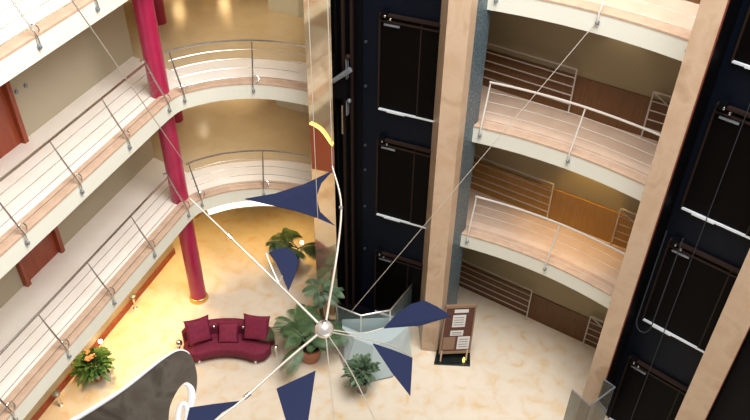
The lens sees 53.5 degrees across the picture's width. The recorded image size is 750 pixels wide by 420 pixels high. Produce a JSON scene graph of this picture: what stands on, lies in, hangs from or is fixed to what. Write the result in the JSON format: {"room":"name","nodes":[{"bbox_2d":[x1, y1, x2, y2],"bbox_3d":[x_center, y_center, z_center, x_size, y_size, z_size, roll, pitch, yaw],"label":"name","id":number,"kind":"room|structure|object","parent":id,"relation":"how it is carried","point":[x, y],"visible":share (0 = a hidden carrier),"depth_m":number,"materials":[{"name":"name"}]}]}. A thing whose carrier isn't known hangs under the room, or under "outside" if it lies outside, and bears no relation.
{"room":"hotel atrium","nodes":[
{"label":"hotel atrium","id":0,"kind":"room"},
{"bbox_2d":[0,4,172,419],"bbox_3d":[-8.111,-0.247,13.342,0.300,13.500,12.800,13,40,14],"label":"wall","id":1,"kind":"structure","parent":0,"point":[55,81],"depth_m":16.76,"materials":[{"name":"beige paint"}]},
{"bbox_2d":[0,81,28,158],"bbox_3d":[-7.324,-1.909,14.076,0.130,2.200,1.270,13,40,14],"label":"door","id":2,"kind":"structure","parent":1,"relation":"in","point":[13,133],"depth_m":14.71,"materials":[{"name":"red wood"}]},
{"bbox_2d":[0,0,70,43],"bbox_3d":[-5.439,-5.586,15.943,8.869,0.340,23.040,1,39,0],"label":"balcony slab","id":3,"kind":"object","parent":1,"relation":"attached to","point":[7,16],"visible":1,"depth_m":12.96,"materials":[{"name":"paint"}]},
{"bbox_2d":[0,0,127,85],"bbox_3d":[-5.464,-2.453,12.002,3.019,0.370,11.795,24,44,26],"label":"fascia","id":4,"kind":"object","parent":3,"relation":"attached to","point":[27,55],"visible":0.83,"depth_m":12.55,"materials":[{"name":"white paint"}]},
{"bbox_2d":[0,0,94,60],"bbox_3d":[-5.459,-2.612,11.873,3.022,0.040,11.795,24,44,26],"label":"curb","id":5,"kind":"object","parent":4,"relation":"on","point":[13,45],"visible":0.9,"depth_m":12.39,"materials":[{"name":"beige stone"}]},
{"bbox_2d":[0,0,99,49],"bbox_3d":[-6.116,-2.344,10.958,0.634,1.147,9.309,12,40,13],"label":"railing","id":6,"kind":"object","parent":4,"relation":"attached to","point":[97,8],"visible":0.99,"depth_m":12.08,"materials":[{"name":"silver metal"}]},
{"bbox_2d":[15,226,64,286],"bbox_3d":[-7.364,0.433,15.950,0.130,2.200,1.270,13,40,14],"label":"door","id":7,"kind":"structure","parent":1,"relation":"in","point":[47,248],"depth_m":16.45,"materials":[{"name":"red wood"}]},
{"bbox_2d":[30,248,174,419],"bbox_3d":[-8.044,4.980,17.456,0.030,0.200,12.800,13,40,14],"label":"baseboard","id":8,"kind":"structure","parent":1,"relation":"attached to","point":[48,402],"depth_m":19.89,"materials":[{"name":"red wood"}]},
{"bbox_2d":[0,56,306,236],"bbox_3d":[-5.479,-3.243,17.816,8.869,0.340,23.040,1,39,0],"label":"balcony slab","id":9,"kind":"object","parent":1,"relation":"attached to","point":[50,128],"visible":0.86,"depth_m":15.74,"materials":[{"name":"stone"}]},
{"bbox_2d":[0,85,307,278],"bbox_3d":[-5.504,-0.111,13.876,3.019,0.370,11.795,24,44,26],"label":"fascia","id":10,"kind":"object","parent":9,"relation":"attached to","point":[8,260],"visible":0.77,"depth_m":15.43,"materials":[{"name":"white paint"}]},
{"bbox_2d":[0,59,171,245],"bbox_3d":[-6.156,-0.001,12.832,0.634,1.147,9.309,12,40,13],"label":"railing","id":11,"kind":"object","parent":10,"relation":"attached to","point":[7,174],"visible":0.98,"depth_m":14.01,"materials":[{"name":"silver metal"}]},
{"bbox_2d":[0,76,307,256],"bbox_3d":[-5.499,-0.269,13.746,3.022,0.040,11.795,24,44,26],"label":"curb","id":12,"kind":"object","parent":10,"relation":"on","point":[174,93],"visible":0.78,"depth_m":14.96,"materials":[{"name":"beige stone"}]},
{"bbox_2d":[165,39,306,102],"bbox_3d":[-2.875,-3.151,16.840,3.495,1.147,0.869,-2,39,-3],"label":"railing","id":13,"kind":"object","parent":10,"relation":"attached to","point":[239,40],"visible":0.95,"depth_m":16.77,"materials":[{"name":"silver metal"}]},
{"bbox_2d":[0,158,311,403],"bbox_3d":[-5.520,-0.901,19.690,8.869,0.340,23.040,1,39,0],"label":"balcony slab","id":14,"kind":"object","parent":1,"relation":"attached to","point":[23,306],"visible":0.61,"depth_m":16.95,"materials":[{"name":"stone"}]},
{"bbox_2d":[8,189,282,419],"bbox_3d":[-5.545,2.231,15.750,3.019,0.370,11.795,24,44,26],"label":"fascia","id":15,"kind":"object","parent":14,"relation":"attached to","point":[30,401],"visible":0.53,"depth_m":16.29,"materials":[{"name":"white paint"}]},
{"bbox_2d":[0,173,190,419],"bbox_3d":[-6.196,2.341,14.706,0.634,1.147,9.309,12,40,13],"label":"railing","id":16,"kind":"object","parent":15,"relation":"attached to","point":[114,302],"visible":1,"depth_m":15.37,"materials":[{"name":"silver metal"}]},
{"bbox_2d":[0,180,301,419],"bbox_3d":[-5.540,2.073,15.620,3.022,0.040,11.795,24,44,26],"label":"balcony edge","id":17,"kind":"object","parent":15,"relation":"on","point":[247,185],"visible":0.75,"depth_m":16.01,"materials":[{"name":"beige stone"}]},
{"bbox_2d":[185,150,310,206],"bbox_3d":[-2.916,-0.809,18.714,3.495,1.147,0.869,-2,39,-3],"label":"railing","id":18,"kind":"object","parent":15,"relation":"attached to","point":[242,151],"visible":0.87,"depth_m":18.64,"materials":[{"name":"silver metal"}]},
{"bbox_2d":[207,201,271,214],"bbox_3d":[-3.348,-0.104,19.189,1.924,0.152,0.328,-7,39,-9],"label":"light","id":19,"kind":"object","parent":14,"relation":"attached to","point":[245,203],"visible":0.71,"depth_m":19.14,"materials":[{"name":"beige"}]},
{"bbox_2d":[123,0,305,69],"bbox_3d":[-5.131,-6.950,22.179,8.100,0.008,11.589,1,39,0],"label":"wall","id":20,"kind":"structure","parent":0,"point":[189,22],"depth_m":19.31,"materials":[{"name":"beige paint"}]},
{"bbox_2d":[151,99,310,172],"bbox_3d":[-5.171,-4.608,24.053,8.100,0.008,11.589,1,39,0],"label":"wall","id":21,"kind":"structure","parent":0,"point":[217,127],"depth_m":21.02,"materials":[{"name":"beige paint"}]},
{"bbox_2d":[268,0,308,112],"bbox_3d":[-2.025,-5.805,20.420,1.750,13.500,1.300,1,39,0],"label":"pier","id":22,"kind":"object","parent":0,"point":[290,7],"visible":0.12,"depth_m":20.14,"materials":[{"name":"white paint"}]},
{"bbox_2d":[296,334,320,364],"bbox_3d":[-1.662,3.612,19.047,0.686,0.520,0.686,1,39,0],"label":"pot","id":23,"kind":"object","parent":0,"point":[309,358],"depth_m":18.83,"materials":[{"name":"brown ceramic"}]},
{"bbox_2d":[187,166,450,419],"bbox_3d":[-1.156,1.626,14.250,5.250,1.996,5.766,1,39,0],"label":"mobile","id":24,"kind":"object","parent":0,"point":[295,397],"visible":1,"depth_m":14.46,"materials":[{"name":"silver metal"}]},
{"bbox_2d":[308,1,317,217],"bbox_3d":[-1.133,-4.517,12.026,0.014,12.000,0.016,1,39,0],"label":"wire","id":25,"kind":"object","parent":24,"relation":"on","point":[308,1],"visible":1,"depth_m":14.01,"materials":[{"name":"beige"}]},
{"bbox_2d":[327,0,332,165],"bbox_3d":[-0.839,-5.306,12.377,0.017,11.200,0.020,1,39,0],"label":"wire","id":26,"kind":"object","parent":24,"relation":"on","point":[327,0],"visible":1,"depth_m":14.55,"materials":[{"name":"beige"}]},
{"bbox_2d":[38,206,608,419],"bbox_3d":[0.936,3.727,19.615,30.000,0.300,34.000,1,39,0],"label":"floor","id":27,"kind":"structure","parent":0,"point":[520,368],"depth_m":19.19,"materials":[{"name":"beige stone"}]},
{"bbox_2d":[52,390,62,406],"bbox_3d":[-7.579,4.518,17.803,0.180,0.500,0.180,1,39,0],"label":"bollard","id":28,"kind":"object","parent":27,"relation":"on","point":[56,393],"visible":1,"depth_m":17.69,"materials":[{"name":"silver metal"}]},
{"bbox_2d":[69,346,114,386],"bbox_3d":[-6.920,3.836,18.286,1.076,0.979,1.086,1,39,0],"label":"potted plant","id":29,"kind":"object","parent":27,"relation":"on","point":[82,365],"visible":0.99,"depth_m":18.09,"materials":[{"name":"green plant"}]},
{"bbox_2d":[69,349,196,419],"bbox_3d":[-4.699,4.845,14.903,2.900,3.693,1.238,-19,43,-23],"label":"sculpture","id":30,"kind":"object","parent":27,"relation":"on","point":[150,395],"visible":0.94,"depth_m":14.53,"materials":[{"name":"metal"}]},
{"bbox_2d":[129,294,137,309],"bbox_3d":[-6.594,2.504,20.341,0.180,0.500,0.180,1,39,0],"label":"bollard","id":31,"kind":"object","parent":27,"relation":"on","point":[132,297],"visible":1,"depth_m":20.23,"materials":[{"name":"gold metal"}]},
{"bbox_2d":[132,0,208,304],"bbox_3d":[-4.832,-2.804,16.609,0.530,13.500,0.530,1,39,0],"label":"column","id":32,"kind":"structure","parent":27,"relation":"on","point":[144,10],"depth_m":17.41,"materials":[{"name":"paint"}]},
{"bbox_2d":[71,0,184,162],"bbox_3d":[-3.926,-1.718,12.894,0.018,7.541,7.752,-6,39,-9],"label":"wire","id":33,"kind":"object","parent":32,"relation":"attached to","point":[71,0],"visible":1,"depth_m":10.27,"materials":[{"name":"beige"}]},
{"bbox_2d":[153,0,200,217],"bbox_3d":[-5.692,-5.149,19.522,0.480,13.500,0.480,1,39,0],"label":"column","id":34,"kind":"structure","parent":27,"relation":"on","point":[159,4],"depth_m":19.45,"materials":[{"name":"paint"}]},
{"bbox_2d":[175,318,277,363],"bbox_3d":[-3.771,3.367,19.099,2.601,0.780,0.997,1,39,0],"label":"sofa","id":35,"kind":"object","parent":27,"relation":"on","point":[254,350],"visible":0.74,"depth_m":18.92,"materials":[{"name":"red fabric"}]},
{"bbox_2d":[183,315,212,346],"bbox_3d":[-4.473,3.055,18.819,0.786,0.705,0.407,-23,44,-27],"label":"cushion","id":36,"kind":"object","parent":35,"relation":"on","point":[197,330],"visible":1,"depth_m":18.72,"materials":[{"name":"red fabric"}]},
{"bbox_2d":[217,322,238,342],"bbox_3d":[-3.755,3.148,19.037,0.568,0.391,0.413,1,39,0],"label":"cushion","id":37,"kind":"object","parent":35,"relation":"on","point":[227,332],"visible":1,"depth_m":18.97,"materials":[{"name":"red fabric"}]},
{"bbox_2d":[242,313,269,341],"bbox_3d":[-3.012,2.986,18.872,0.700,0.614,0.390,5,39,5],"label":"cushion","id":38,"kind":"object","parent":35,"relation":"on","point":[255,327],"visible":1,"depth_m":18.79,"materials":[{"name":"red fabric"}]},
{"bbox_2d":[265,227,315,269],"bbox_3d":[-2.299,1.186,21.403,1.533,1.348,1.678,-30,48,-33],"label":"potted palm","id":39,"kind":"object","parent":27,"relation":"on","point":[287,235],"visible":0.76,"depth_m":21.20,"materials":[{"name":"green plant"}]},
{"bbox_2d":[264,303,349,377],"bbox_3d":[-1.649,3.216,18.856,2.390,1.378,1.815,-19,43,-23],"label":"potted palm","id":40,"kind":"object","parent":27,"relation":"on","point":[310,354],"visible":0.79,"depth_m":18.49,"materials":[{"name":"plant"}]},
{"bbox_2d":[302,279,344,320],"bbox_3d":[-1.347,2.498,19.365,1.164,1.871,1.104,8,39,9],"label":"potted palm","id":41,"kind":"object","parent":27,"relation":"on","point":[322,299],"visible":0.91,"depth_m":18.88,"materials":[{"name":"green plant"}]},
{"bbox_2d":[340,353,380,393],"bbox_3d":[-0.351,3.989,18.081,0.986,1.174,0.966,1,39,0],"label":"potted plant","id":42,"kind":"object","parent":27,"relation":"on","point":[363,378],"visible":0.92,"depth_m":17.82,"materials":[{"name":"green plant"}]},
{"bbox_2d":[339,317,411,381],"bbox_3d":[0.055,3.524,18.914,1.969,0.864,1.460,1,39,0],"label":"glass screen","id":43,"kind":"object","parent":27,"relation":"on","point":[399,337],"visible":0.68,"depth_m":18.74,"materials":[{"name":"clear glass"}]},
{"bbox_2d":[434,303,476,366],"bbox_3d":[2.017,3.108,18.772,0.980,1.750,0.680,1,39,0],"label":"notice board","id":44,"kind":"object","parent":27,"relation":"on","point":[457,329],"visible":1,"depth_m":18.79,"materials":[{"name":"brown wood"}]},
{"bbox_2d":[459,259,532,319],"bbox_3d":[3.228,2.162,20.468,2.236,1.140,0.040,23,44,25],"label":"guard rail","id":45,"kind":"object","parent":27,"relation":"on","point":[531,290],"visible":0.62,"depth_m":20.28,"materials":[{"name":"silver metal"}]},
{"bbox_2d":[563,379,615,419],"bbox_3d":[4.713,4.628,16.692,0.837,1.987,0.527,-25,45,-29],"label":"glass screen","id":46,"kind":"object","parent":27,"relation":"on","point":[577,408],"visible":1,"depth_m":16.17,"materials":[{"name":"grey"}]},
{"bbox_2d":[582,316,603,345],"bbox_3d":[6.001,3.337,19.059,1.236,1.140,0.092,23,44,25],"label":"guard rail","id":47,"kind":"object","parent":27,"relation":"on","point":[592,317],"visible":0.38,"depth_m":19.09,"materials":[{"name":"silver metal"}]},
{"bbox_2d":[605,0,729,379],"bbox_3d":[5.161,-1.387,12.250,0.012,17.000,0.060,30,47,31],"label":"trim","id":48,"kind":"structure","parent":27,"relation":"on","point":[728,2],"depth_m":12.82,"materials":[{"name":"brown"}]},
{"bbox_2d":[631,104,749,418],"bbox_3d":[6.040,-1.379,12.259,0.014,17.000,0.016,1,39,0],"label":"rail","id":49,"kind":"object","parent":27,"relation":"on","point":[749,104],"visible":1,"depth_m":13.92,"materials":[{"name":"grey"}]},
{"bbox_2d":[705,327,749,419],"bbox_3d":[6.714,-0.497,11.171,0.012,17.000,0.060,30,47,31],"label":"trim","id":50,"kind":"structure","parent":27,"relation":"on","point":[749,327],"depth_m":13.99,"materials":[{"name":"brown wood"}]},
{"bbox_2d":[330,0,441,309],"bbox_3d":[0.369,-3.868,15.249,3.001,17.000,0.250,16,41,18],"label":"wall","id":51,"kind":"structure","parent":0,"point":[391,236],"depth_m":16.85,"materials":[{"name":"black"}]},
{"bbox_2d":[303,0,337,318],"bbox_3d":[-1.145,-4.058,15.454,0.550,17.000,1.520,1,39,0],"label":"column","id":52,"kind":"structure","parent":51,"relation":"attached to","point":[325,233],"depth_m":16.15,"materials":[{"name":"beige stone"}]},
{"bbox_2d":[309,123,333,172],"bbox_3d":[-1.193,-1.375,16.742,0.570,1.240,0.053,16,41,18],"label":"wall light","id":53,"kind":"object","parent":51,"relation":"attached to","point":[322,154],"visible":0.92,"depth_m":16.76,"materials":[{"name":"brown"}]},
{"bbox_2d":[332,0,362,305],"bbox_3d":[-0.573,-4.043,15.448,0.700,17.000,0.010,16,41,18],"label":"trim","id":54,"kind":"structure","parent":51,"relation":"attached to","point":[357,4],"depth_m":17.45,"materials":[{"name":"black metal"}]},
{"bbox_2d":[338,298,387,341],"bbox_3d":[-0.368,3.188,20.005,2.206,0.020,1.517,16,41,18],"label":"trim","id":55,"kind":"structure","parent":51,"relation":"attached to","point":[342,314],"depth_m":20.45,"materials":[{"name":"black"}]},
{"bbox_2d":[334,0,342,303],"bbox_3d":[-0.812,-4.032,15.428,0.050,17.000,0.070,16,41,18],"label":"rail","id":56,"kind":"object","parent":55,"relation":"on","point":[335,1],"visible":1,"depth_m":17.31,"materials":[{"name":"black"}]},
{"bbox_2d":[341,0,347,306],"bbox_3d":[-0.662,-3.963,15.345,0.050,17.000,0.070,16,41,18],"label":"rail","id":57,"kind":"object","parent":55,"relation":"on","point":[342,1],"visible":1,"depth_m":17.58,"materials":[{"name":"brown metal"}]},
{"bbox_2d":[332,54,351,133],"bbox_3d":[-0.693,-2.485,16.271,0.498,2.085,0.261,17,41,19],"label":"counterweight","id":58,"kind":"object","parent":57,"relation":"attached to","point":[340,82],"visible":0.97,"depth_m":16.11,"materials":[{"name":"black metal"}]},
{"bbox_2d":[350,0,354,307],"bbox_3d":[-0.481,-3.939,15.320,0.050,17.000,0.070,16,41,18],"label":"rail","id":59,"kind":"object","parent":55,"relation":"on","point":[351,1],"visible":1,"depth_m":17.19,"materials":[{"name":"brown metal"}]},
{"bbox_2d":[336,283,412,344],"bbox_3d":[0.119,2.912,19.154,2.131,1.526,0.692,-14,41,-18],"label":"guard","id":60,"kind":"object","parent":55,"relation":"on","point":[411,284],"visible":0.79,"depth_m":18.55,"materials":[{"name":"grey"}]},
{"bbox_2d":[374,248,422,317],"bbox_3d":[0.662,2.098,19.508,1.506,2.330,0.178,16,41,18],"label":"door","id":61,"kind":"structure","parent":51,"relation":"in","point":[397,278],"depth_m":19.45,"materials":[{"name":"brown metal"}]},
{"bbox_2d":[375,134,430,228],"bbox_3d":[0.708,-0.588,17.359,1.506,2.330,0.178,16,41,18],"label":"door","id":62,"kind":"structure","parent":51,"relation":"in","point":[402,169],"depth_m":17.40,"materials":[{"name":"brown metal"}]},
{"bbox_2d":[377,9,440,121],"bbox_3d":[0.748,-2.930,15.485,1.506,2.330,0.178,16,41,18],"label":"door","id":63,"kind":"structure","parent":51,"relation":"in","point":[408,47],"depth_m":15.52,"materials":[{"name":"brown metal"}]},
{"bbox_2d":[418,0,477,351],"bbox_3d":[1.581,-3.258,14.513,0.610,17.000,1.030,1,39,0],"label":"column","id":64,"kind":"structure","parent":51,"relation":"attached to","point":[458,17],"depth_m":15.59,"materials":[{"name":"beige stone"}]},
{"bbox_2d":[446,0,490,304],"bbox_3d":[2.013,-3.368,14.659,0.476,17.000,0.808,-9,40,-12],"label":"trim","id":65,"kind":"structure","parent":51,"relation":"attached to","point":[483,15],"depth_m":15.85,"materials":[{"name":"blue stone"}]},
{"bbox_2d":[459,0,700,347],"bbox_3d":[4.416,-2.396,16.298,9.819,13.500,0.332,23,44,25],"label":"wall","id":66,"kind":"structure","parent":0,"point":[598,58],"depth_m":16.85,"materials":[{"name":"beige paint"}]},
{"bbox_2d":[466,188,625,284],"bbox_3d":[4.085,0.884,17.665,8.524,0.340,2.132,22,43,24],"label":"balcony slab","id":67,"kind":"object","parent":66,"relation":"attached to","point":[562,248],"visible":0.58,"depth_m":17.75,"materials":[{"name":"stone"}]},
{"bbox_2d":[471,154,553,220],"bbox_3d":[3.275,-0.571,18.282,2.236,1.140,0.040,23,44,25],"label":"guard rail","id":68,"kind":"object","parent":67,"relation":"on","point":[550,197],"visible":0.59,"depth_m":18.08,"materials":[{"name":"silver metal"}]},
{"bbox_2d":[460,235,611,307],"bbox_3d":[3.707,1.260,17.163,4.508,0.370,0.612,22,43,25],"label":"fascia","id":69,"kind":"object","parent":67,"relation":"attached to","point":[576,284],"visible":0.55,"depth_m":17.12,"materials":[{"name":"white paint"}]},
{"bbox_2d":[465,196,624,303],"bbox_3d":[3.906,0.876,16.755,3.952,1.147,0.661,23,44,25],"label":"railing","id":70,"kind":"object","parent":69,"relation":"attached to","point":[476,197],"visible":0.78,"depth_m":16.78,"materials":[{"name":"silver metal"}]},
{"bbox_2d":[461,225,614,296],"bbox_3d":[3.708,1.102,17.033,4.508,0.040,0.620,22,43,25],"label":"curb","id":71,"kind":"object","parent":67,"relation":"on","point":[567,268],"visible":0.65,"depth_m":17.05,"materials":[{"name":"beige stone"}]},
{"bbox_2d":[610,208,635,245],"bbox_3d":[6.048,0.604,16.873,1.236,1.140,0.092,23,44,25],"label":"guard rail","id":72,"kind":"object","parent":67,"relation":"on","point":[621,209],"visible":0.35,"depth_m":16.91,"materials":[{"name":"silver metal"}]},
{"bbox_2d":[479,85,657,173],"bbox_3d":[4.125,-1.458,15.791,8.524,0.340,2.132,22,43,24],"label":"balcony slab","id":73,"kind":"object","parent":66,"relation":"attached to","point":[621,136],"visible":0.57,"depth_m":15.88,"materials":[{"name":"stone"}]},
{"bbox_2d":[483,42,577,115],"bbox_3d":[3.315,-2.913,16.408,2.236,1.140,0.040,23,44,25],"label":"guard rail","id":74,"kind":"object","parent":73,"relation":"on","point":[576,69],"visible":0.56,"depth_m":16.19,"materials":[{"name":"silver metal"}]},
{"bbox_2d":[472,128,644,200],"bbox_3d":[3.747,-1.082,15.290,4.508,0.370,0.612,22,43,25],"label":"fascia","id":75,"kind":"object","parent":73,"relation":"attached to","point":[627,186],"visible":0.5,"depth_m":15.23,"materials":[{"name":"white paint"}]},
{"bbox_2d":[478,81,659,193],"bbox_3d":[3.947,-1.467,14.881,3.952,1.147,0.661,23,44,25],"label":"railing","id":76,"kind":"object","parent":75,"relation":"attached to","point":[490,82],"visible":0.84,"depth_m":14.92,"materials":[{"name":"silver metal"}]},
{"bbox_2d":[473,118,647,185],"bbox_3d":[3.748,-1.240,15.159,4.508,0.040,0.620,22,43,25],"label":"curb","id":77,"kind":"object","parent":73,"relation":"on","point":[523,135],"visible":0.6,"depth_m":15.15,"materials":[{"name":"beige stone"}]},
{"bbox_2d":[640,91,671,138],"bbox_3d":[6.089,-1.738,14.999,1.236,1.140,0.092,23,44,25],"label":"guard rail","id":78,"kind":"object","parent":73,"relation":"on","point":[656,93],"visible":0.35,"depth_m":15.02,"materials":[{"name":"silver metal"}]},
{"bbox_2d":[585,0,698,29],"bbox_3d":[4.166,-3.801,13.918,8.524,0.340,2.132,22,43,24],"label":"balcony slab","id":79,"kind":"object","parent":66,"relation":"attached to","point":[635,6],"visible":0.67,"depth_m":13.46,"materials":[{"name":"stone"}]},
{"bbox_2d":[487,0,687,60],"bbox_3d":[3.788,-3.425,13.416,4.508,0.370,0.612,22,43,25],"label":"fascia","id":80,"kind":"object","parent":79,"relation":"attached to","point":[661,43],"visible":0.66,"depth_m":13.31,"materials":[{"name":"white paint"}]},
{"bbox_2d":[494,0,698,50],"bbox_3d":[3.987,-3.809,13.008,3.952,1.147,0.661,23,44,25],"label":"railing","id":81,"kind":"object","parent":80,"relation":"attached to","point":[597,22],"visible":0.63,"depth_m":13.02,"materials":[{"name":"silver metal"}]},
{"bbox_2d":[352,24,594,310],"bbox_3d":[1.672,-0.406,15.864,4.451,7.866,0.013,4,39,3],"label":"wire","id":82,"kind":"object","parent":81,"relation":"attached to","point":[594,24],"visible":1,"depth_m":15.27,"materials":[{"name":"silver metal"}]},
{"bbox_2d":[540,0,690,40],"bbox_3d":[3.788,-3.583,13.285,4.508,0.040,0.620,22,43,25],"label":"curb","id":83,"kind":"object","parent":79,"relation":"on","point":[666,28],"visible":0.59,"depth_m":13.02,"materials":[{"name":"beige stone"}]},
{"bbox_2d":[606,0,749,415],"bbox_3d":[7.274,-0.878,11.659,5.118,17.000,0.250,30,47,31],"label":"wall","id":84,"kind":"structure","parent":0,"point":[674,358],"depth_m":13.90,"materials":[{"name":"black"}]},
{"bbox_2d":[608,354,687,419],"bbox_3d":[6.317,4.522,16.600,1.984,2.330,0.178,30,47,31],"label":"door","id":85,"kind":"structure","parent":84,"relation":"in","point":[662,396],"depth_m":16.61,"materials":[{"name":"brown metal"}]},
{"bbox_2d":[582,0,727,404],"bbox_3d":[5.248,-1.631,12.557,0.380,17.000,0.760,30,47,31],"label":"column","id":86,"kind":"structure","parent":84,"relation":"attached to","point":[710,13],"depth_m":13.06,"materials":[{"name":"beige stone"}]},
{"bbox_2d":[636,231,683,332],"bbox_3d":[5.604,1.513,14.792,0.343,2.692,0.024,30,47,31],"label":"cable","id":87,"kind":"object","parent":84,"relation":"hanging from","point":[666,231],"visible":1,"depth_m":14.71,"materials":[{"name":"grey plastic"}]},
{"bbox_2d":[607,0,742,384],"bbox_3d":[5.408,-1.556,12.468,0.010,17.000,0.680,30,47,31],"label":"trim","id":88,"kind":"structure","parent":84,"relation":"attached to","point":[734,6],"depth_m":13.18,"materials":[{"name":"black"}]},
{"bbox_2d":[642,236,740,352],"bbox_3d":[6.364,1.836,14.452,1.984,2.330,0.178,30,47,31],"label":"door","id":89,"kind":"structure","parent":84,"relation":"in","point":[708,283],"depth_m":14.61,"materials":[{"name":"brown metal"}]},
{"bbox_2d":[675,249,749,419],"bbox_3d":[6.756,-0.767,11.510,0.500,17.000,0.760,30,47,31],"label":"trim","id":90,"kind":"structure","parent":84,"relation":"attached to","point":[733,324],"depth_m":13.86,"materials":[{"name":"beige wood"}]},
{"bbox_2d":[680,99,749,238],"bbox_3d":[6.404,-0.506,12.578,1.984,2.330,0.178,30,47,31],"label":"door","id":91,"kind":"structure","parent":84,"relation":"in","point":[730,209],"depth_m":12.97,"materials":[{"name":"brown metal"}]},
{"bbox_2d":[706,329,749,419],"bbox_3d":[6.960,-0.666,11.389,0.010,17.000,0.680,30,47,31],"label":"trim","id":92,"kind":"structure","parent":84,"relation":"attached to","point":[748,333],"depth_m":14.37,"materials":[{"name":"black"}]},
{"bbox_2d":[731,6,749,69],"bbox_3d":[6.444,-2.849,10.704,1.984,2.330,0.178,30,47,31],"label":"door","id":93,"kind":"structure","parent":84,"relation":"in","point":[741,54],"depth_m":11.74,"materials":[{"name":"brown metal"}]},
{"bbox_2d":[708,335,749,419],"bbox_3d":[8.038,-0.200,10.829,2.549,17.000,0.280,30,47,31],"label":"wall","id":94,"kind":"structure","parent":0,"point":[733,403],"depth_m":14.63,"materials":[{"name":"black"}]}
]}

